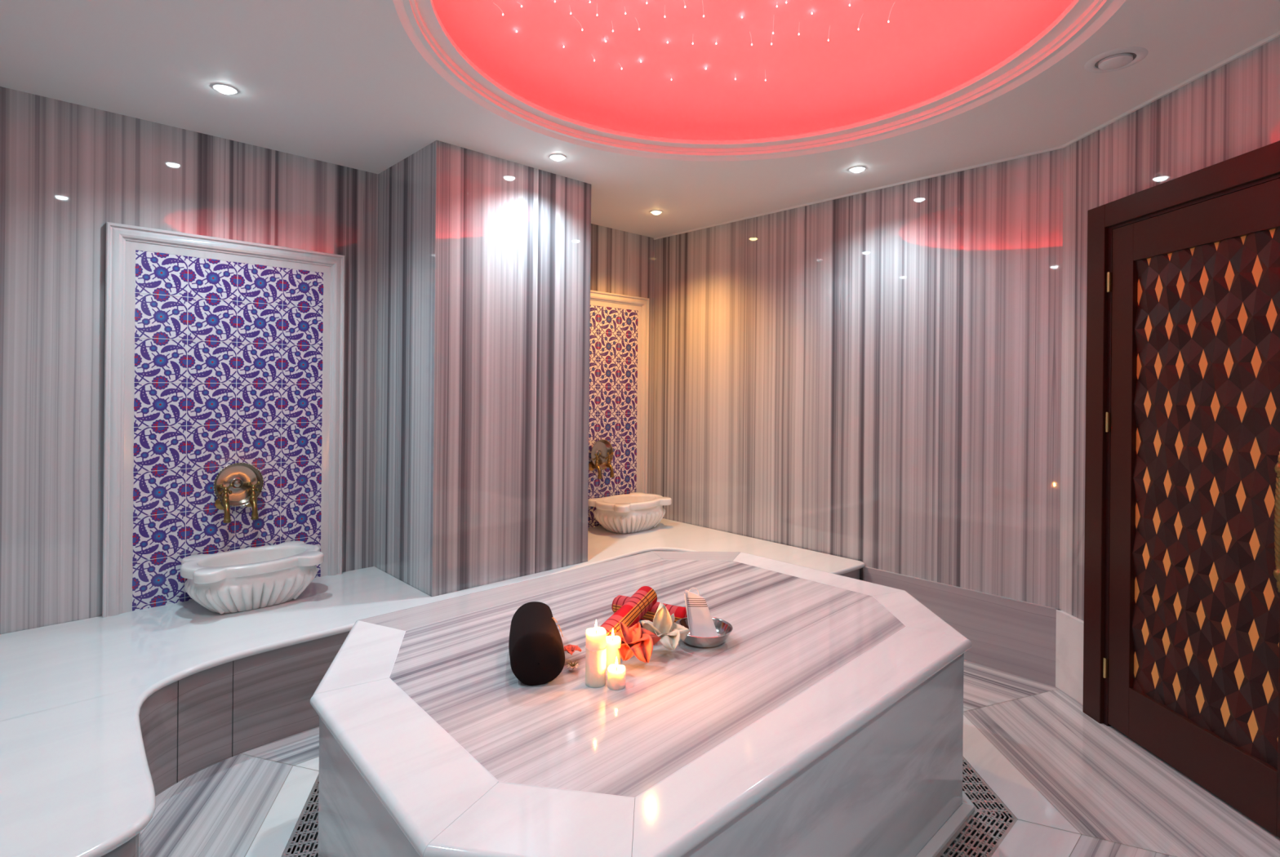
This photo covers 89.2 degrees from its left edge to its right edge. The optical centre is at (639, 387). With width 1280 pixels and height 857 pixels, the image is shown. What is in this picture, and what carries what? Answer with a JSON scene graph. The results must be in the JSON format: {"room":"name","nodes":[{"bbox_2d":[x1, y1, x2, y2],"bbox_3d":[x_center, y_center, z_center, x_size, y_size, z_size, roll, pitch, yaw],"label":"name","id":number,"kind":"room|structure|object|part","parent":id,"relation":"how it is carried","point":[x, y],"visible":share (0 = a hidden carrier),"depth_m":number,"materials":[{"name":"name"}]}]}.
{"room":"spa","nodes":[
{"label":"spa","id":0,"kind":"room"},
{"bbox_2d":[0,86,654,634],"bbox_3d":[-1.430,0.106,3.772,4.120,2.600,0.120,1,0,-43],"label":"wall","id":1,"kind":"structure","parent":0,"point":[68,170],"depth_m":2.80,"materials":[{"name":"stone"}]},
{"bbox_2d":[102,222,345,617],"bbox_3d":[-1.962,0.145,3.159,0.995,1.712,0.036,1,0,-43],"label":"tile panel","id":2,"kind":"object","parent":1,"relation":"attached to","point":[220,353],"visible":0.91,"depth_m":3.09,"materials":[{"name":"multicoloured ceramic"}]},
{"bbox_2d":[214,483,233,523],"bbox_3d":[-1.969,0.548,3.087,0.066,0.180,0.114,1,0,-43],"label":"tap","id":3,"kind":"object","parent":2,"relation":"attached to","point":[224,504],"visible":0.98,"depth_m":3.07,"materials":[{"name":"gold metal"}]},
{"bbox_3d":[-1.965,0.590,3.081,0.032,0.097,0.099,1,0,-44],"label":"spout","id":4,"kind":"part","parent":3,"relation":"part of","materials":[{"name":"gold metal"}]},
{"bbox_3d":[-1.964,0.485,3.082,0.058,0.053,0.037,1,0,-44],"label":"handle","id":5,"kind":"part","parent":3,"relation":"part of","materials":[{"name":"gold metal"}]},
{"bbox_2d":[213,462,263,506],"bbox_3d":[-1.944,0.469,3.143,0.213,0.212,0.050,1,0,-43],"label":"bowl","id":6,"kind":"object","parent":2,"relation":"attached to","point":[239,474],"visible":0.95,"depth_m":3.16,"materials":[{"name":"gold metal"}]},
{"bbox_2d":[244,481,260,519],"bbox_3d":[-1.886,0.549,3.166,0.066,0.180,0.114,1,0,-43],"label":"tap","id":7,"kind":"object","parent":2,"relation":"attached to","point":[252,500],"visible":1,"depth_m":3.15,"materials":[{"name":"gold metal"}]},
{"bbox_3d":[-1.881,0.486,3.161,0.058,0.053,0.037,1,0,-44],"label":"handle","id":8,"kind":"part","parent":7,"relation":"part of","materials":[{"name":"gold metal"}]},
{"bbox_3d":[-1.881,0.591,3.160,0.032,0.097,0.099,1,0,-44],"label":"spout","id":9,"kind":"part","parent":7,"relation":"part of","materials":[{"name":"gold metal"}]},
{"bbox_2d":[587,289,648,528],"bbox_3d":[-0.303,0.161,4.734,0.995,1.712,0.036,1,0,-43],"label":"tile panel","id":10,"kind":"object","parent":1,"relation":"attached to","point":[619,351],"visible":0.45,"depth_m":4.88,"materials":[{"name":"tile"}]},
{"bbox_2d":[588,453,601,479],"bbox_3d":[-0.312,0.564,4.659,0.066,0.180,0.114,1,0,-43],"label":"tap","id":11,"kind":"object","parent":10,"relation":"attached to","point":[591,467],"visible":0.98,"depth_m":4.64,"materials":[{"name":"gold metal"}]},
{"bbox_3d":[-0.307,0.606,4.654,0.032,0.097,0.099,1,0,-44],"label":"spout","id":12,"kind":"part","parent":11,"relation":"part of","materials":[{"name":"gold metal"}]},
{"bbox_3d":[-0.307,0.501,4.654,0.058,0.053,0.037,1,0,-44],"label":"handle","id":13,"kind":"part","parent":11,"relation":"part of","materials":[{"name":"gold metal"}]},
{"bbox_2d":[589,439,613,468],"bbox_3d":[-0.284,0.485,4.718,0.213,0.212,0.050,1,0,-43],"label":"bowl","id":14,"kind":"object","parent":10,"relation":"attached to","point":[602,446],"visible":0.88,"depth_m":4.75,"materials":[{"name":"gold metal"}]},
{"bbox_2d":[601,452,613,477],"bbox_3d":[-0.229,0.565,4.739,0.066,0.180,0.114,1,0,-43],"label":"tap","id":15,"kind":"object","parent":10,"relation":"attached to","point":[608,464],"visible":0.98,"depth_m":4.72,"materials":[{"name":"gold metal"}]},
{"bbox_3d":[-0.223,0.502,4.734,0.058,0.053,0.037,1,0,-44],"label":"handle","id":16,"kind":"part","parent":15,"relation":"part of","materials":[{"name":"gold metal"}]},
{"bbox_3d":[-0.224,0.607,4.733,0.032,0.097,0.099,1,0,-44],"label":"spout","id":17,"kind":"part","parent":15,"relation":"part of","materials":[{"name":"gold metal"}]},
{"bbox_2d":[374,140,591,596],"bbox_3d":[-0.887,0.112,3.716,0.960,2.600,0.710,1,0,-43],"label":"wall pillar","id":18,"kind":"structure","parent":0,"point":[484,260],"depth_m":3.39,"materials":[{"name":"stone"}]},
{"bbox_2d":[0,0,1279,238],"bbox_3d":[0.150,-1.218,2.148,4.409,0.078,4.658,1,0,-43],"label":"ceiling","id":19,"kind":"structure","parent":0,"point":[362,85],"depth_m":2.64,"materials":[{"name":"white paint"}]},
{"bbox_2d":[212,83,238,93],"bbox_3d":[-1.661,-1.190,2.602,0.088,0.021,0.088,1,0,-43],"label":"recessed light","id":20,"kind":"object","parent":19,"relation":"in","point":[223,88],"visible":1,"depth_m":2.58,"materials":[{"name":"white"}]},
{"bbox_2d":[549,153,566,160],"bbox_3d":[-0.422,-1.178,3.340,0.088,0.021,0.088,1,0,-43],"label":"recessed light","id":21,"kind":"object","parent":19,"relation":"in","point":[557,157],"visible":1,"depth_m":3.32,"materials":[{"name":"white"}]},
{"bbox_2d":[649,209,662,214],"bbox_3d":[0.112,-1.173,4.369,0.088,0.021,0.088,1,0,-43],"label":"recessed light","id":22,"kind":"object","parent":19,"relation":"in","point":[654,211],"visible":1,"depth_m":4.35,"materials":[{"name":"white"}]},
{"bbox_2d":[848,165,866,173],"bbox_3d":[1.165,-1.162,3.479,0.088,0.021,0.088,1,0,-43],"label":"recessed light","id":23,"kind":"object","parent":19,"relation":"in","point":[855,169],"visible":1,"depth_m":3.46,"materials":[{"name":"white"}]},
{"bbox_2d":[1084,46,1148,72],"bbox_3d":[1.693,-1.156,2.311,0.184,0.015,0.184,1,0,-43],"label":"ceiling vent","id":24,"kind":"object","parent":19,"relation":"in","point":[1117,59],"visible":1,"depth_m":2.29,"materials":[{"name":"white"}]},
{"bbox_2d":[140,660,1279,856],"bbox_3d":[0.099,1.446,2.147,4.120,0.050,4.360,1,0,-43],"label":"floor","id":25,"kind":"structure","parent":0,"point":[1108,786],"depth_m":2.26,"materials":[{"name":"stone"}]},
{"bbox_2d":[281,773,319,856],"bbox_3d":[-1.040,1.413,2.056,0.117,0.003,0.690,1,0,-13],"label":"drain grate","id":26,"kind":"object","parent":25,"relation":"in","point":[295,833],"visible":0.5,"depth_m":2.06,"materials":[{"name":"silver metal"}]},
{"bbox_2d":[0,518,864,856],"bbox_3d":[-0.697,1.213,2.988,4.116,0.400,2.038,1,0,-43],"label":"bench","id":27,"kind":"object","parent":25,"relation":"on","point":[100,717],"visible":0.56,"depth_m":2.39,"materials":[{"name":"white stone"}]},
{"bbox_2d":[180,541,324,614],"bbox_3d":[-1.797,0.894,3.025,0.566,0.218,0.396,1,0,-43],"label":"basin","id":28,"kind":"object","parent":27,"relation":"on","point":[247,579],"visible":1,"depth_m":2.92,"materials":[{"name":"stone"}]},
{"bbox_2d":[588,492,671,533],"bbox_3d":[-0.071,0.910,4.663,0.566,0.218,0.396,1,0,-43],"label":"basin","id":29,"kind":"object","parent":27,"relation":"on","point":[633,512],"visible":1,"depth_m":4.52,"materials":[{"name":"stone"}]},
{"bbox_2d":[310,551,974,856],"bbox_3d":[0.062,1.159,2.284,2.204,0.623,1.602,1,0,-43],"label":"platform","id":30,"kind":"object","parent":25,"relation":"on","point":[828,721],"visible":0.94,"depth_m":1.74,"materials":[{"name":"white stone"}]},
{"bbox_2d":[508,601,564,685],"bbox_3d":[-0.320,0.770,1.988,0.159,0.148,0.345,1,0,-12],"label":"stone","id":31,"kind":"object","parent":30,"relation":"on","point":[535,646],"visible":1,"depth_m":1.84,"materials":[{"name":"black stone"}]},
{"bbox_2d":[563,644,582,654],"bbox_3d":[-0.215,0.815,2.014,0.067,0.020,0.066,1,0,-43],"label":"flower","id":32,"kind":"object","parent":30,"relation":"on","point":[571,649],"visible":0.91,"depth_m":2.01,"materials":[{"name":"red plant"}]},
{"bbox_2d":[565,660,579,669],"bbox_3d":[-0.199,0.830,1.935,0.038,0.020,0.038,1,0,23],"label":"blossom","id":33,"kind":"object","parent":30,"relation":"on","point":[572,665],"visible":1,"depth_m":1.93,"materials":[{"name":"beige plant"}]},
{"bbox_2d":[585,620,607,688],"bbox_3d":[-0.125,0.755,1.853,0.063,0.181,0.063,1,0,-43],"label":"pillar candle","id":34,"kind":"object","parent":30,"relation":"on","point":[596,646],"visible":1,"depth_m":1.83,"materials":[{"name":"beige wax"}]},
{"bbox_3d":[-0.125,0.743,1.853,0.063,0.029,0.063,1,0,-44],"label":"tied cord","id":35,"kind":"part","parent":34,"relation":"part of","materials":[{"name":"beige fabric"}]},
{"bbox_2d":[605,629,621,670],"bbox_3d":[-0.082,0.787,1.956,0.049,0.119,0.049,1,0,-43],"label":"pillar candle","id":36,"kind":"object","parent":30,"relation":"on","point":[612,645],"visible":0.81,"depth_m":1.94,"materials":[{"name":"beige wax"}]},
{"bbox_2d":[607,657,625,690],"bbox_3d":[-0.066,0.805,1.836,0.051,0.083,0.051,1,0,-43],"label":"pillar candle","id":37,"kind":"object","parent":30,"relation":"on","point":[615,673],"visible":1,"depth_m":1.82,"materials":[{"name":"beige wax"}]},
{"bbox_2d":[600,586,657,635],"bbox_3d":[-0.045,0.773,2.180,0.080,0.135,0.336,1,0,29],"label":"cloth","id":38,"kind":"object","parent":30,"relation":"on","point":[635,608],"visible":0.61,"depth_m":2.18,"materials":[{"name":"red fabric"}]},
{"bbox_2d":[613,621,661,663],"bbox_3d":[-0.021,0.779,1.985,0.150,0.083,0.136,1,0,36],"label":"lily","id":39,"kind":"object","parent":30,"relation":"on","point":[637,641],"visible":0.88,"depth_m":1.97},
{"bbox_2d":[611,595,687,622],"bbox_3d":[0.042,0.811,2.356,0.303,0.068,0.078,1,0,30],"label":"cloth","id":40,"kind":"object","parent":30,"relation":"on","point":[680,612],"visible":0.41,"depth_m":2.32,"materials":[{"name":"red fabric"}]},
{"bbox_2d":[640,602,690,649],"bbox_3d":[0.086,0.765,2.070,0.152,0.119,0.138,1,0,-7],"label":"lily","id":41,"kind":"object","parent":30,"relation":"on","point":[663,625],"visible":0.87,"depth_m":2.09,"materials":[{"name":"beige plant"}]},
{"bbox_2d":[675,617,733,648],"bbox_3d":[0.212,0.825,2.173,0.197,0.048,0.197,1,0,-43],"label":"steel bowl","id":42,"kind":"object","parent":30,"relation":"on","point":[723,628],"visible":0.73,"depth_m":2.11,"materials":[{"name":"grey metal"}]},
{"bbox_2d":[684,587,718,637],"bbox_3d":[0.206,0.757,2.175,0.116,0.160,0.045,1,0,-3],"label":"folded washcloth","id":43,"kind":"object","parent":42,"relation":"in","point":[700,623],"visible":0.97,"depth_m":2.18,"materials":[{"name":"white fabric"}]},
{"bbox_2d":[935,809,1017,856],"bbox_3d":[0.596,1.428,1.608,1.698,0.003,0.117,1,0,-43],"label":"drain grate","id":44,"kind":"object","parent":25,"relation":"in","point":[988,835],"visible":1,"depth_m":2.07,"materials":[{"name":"silver metal"}]},
{"bbox_2d":[962,756,1017,819],"bbox_3d":[1.195,1.434,2.473,0.117,0.003,0.646,1,0,0],"label":"drain grate","id":45,"kind":"object","parent":25,"relation":"in","point":[1005,810],"visible":0.37,"depth_m":2.28,"materials":[{"name":"silver metal"}]},
{"bbox_2d":[432,0,1073,140],"bbox_3d":[0.361,-1.435,2.240,2.400,0.360,2.400,1,0,-43],"label":"ceiling","id":46,"kind":"structure","parent":0,"point":[926,49],"depth_m":2.88,"materials":[{"name":"red paint"}]},
{"bbox_2d":[652,148,1063,608],"bbox_3d":[1.109,0.131,4.176,0.120,2.600,2.790,1,0,-43],"label":"wall","id":47,"kind":"structure","parent":0,"point":[872,378],"depth_m":3.77,"materials":[{"name":"stone"}]},
{"bbox_2d":[653,145,1062,239],"bbox_3d":[1.074,-1.163,4.131,0.012,0.011,2.790,1,0,-43],"label":"trim","id":48,"kind":"structure","parent":47,"relation":"attached to","point":[1060,146],"depth_m":3.77,"materials":[{"name":"white paint"}]},
{"bbox_2d":[863,566,1060,687],"bbox_3d":[1.671,1.250,3.471,0.020,0.372,1.000,1,0,-43],"label":"baseboard","id":49,"kind":"structure","parent":47,"relation":"attached to","point":[1014,637],"depth_m":3.31,"materials":[{"name":"stone"}]},
{"bbox_2d":[1058,35,1279,621],"bbox_3d":[2.143,0.141,2.098,0.120,2.600,2.059,1,0,-3],"label":"wall","id":50,"kind":"structure","parent":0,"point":[1232,110],"depth_m":2.76,"materials":[{"name":"stone"}]},
{"bbox_2d":[1055,609,1084,705],"bbox_3d":[2.012,1.253,3.000,0.020,0.372,0.245,1,0,-3],"label":"baseboard","id":51,"kind":"structure","parent":50,"relation":"attached to","point":[1069,628],"depth_m":3.02,"materials":[{"name":"white stone"}]},
{"bbox_2d":[1062,31,1279,148],"bbox_3d":[2.089,-1.154,2.095,0.012,0.011,2.059,1,0,-3],"label":"trim","id":52,"kind":"structure","parent":50,"relation":"attached to","point":[1277,34],"depth_m":2.48,"materials":[{"name":"white paint"}]},
{"bbox_2d":[1082,140,1279,838],"bbox_3d":[2.013,0.329,2.348,0.108,2.221,1.054,1,0,-3],"label":"door","id":53,"kind":"structure","parent":50,"relation":"attached to","point":[1181,627],"depth_m":2.39,"materials":[{"name":"brown wood"}]},
{"bbox_3d":[2.030,0.355,2.354,0.014,1.738,0.583,1,0,-3],"label":"carved panel","id":54,"kind":"part","parent":53,"relation":"part of","materials":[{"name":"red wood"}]},
{"bbox_3d":[2.008,0.419,2.019,0.063,0.440,0.031,1,0,2],"label":"pull handle","id":55,"kind":"part","parent":53,"relation":"part of","materials":[{"name":"gold metal"}]}
]}

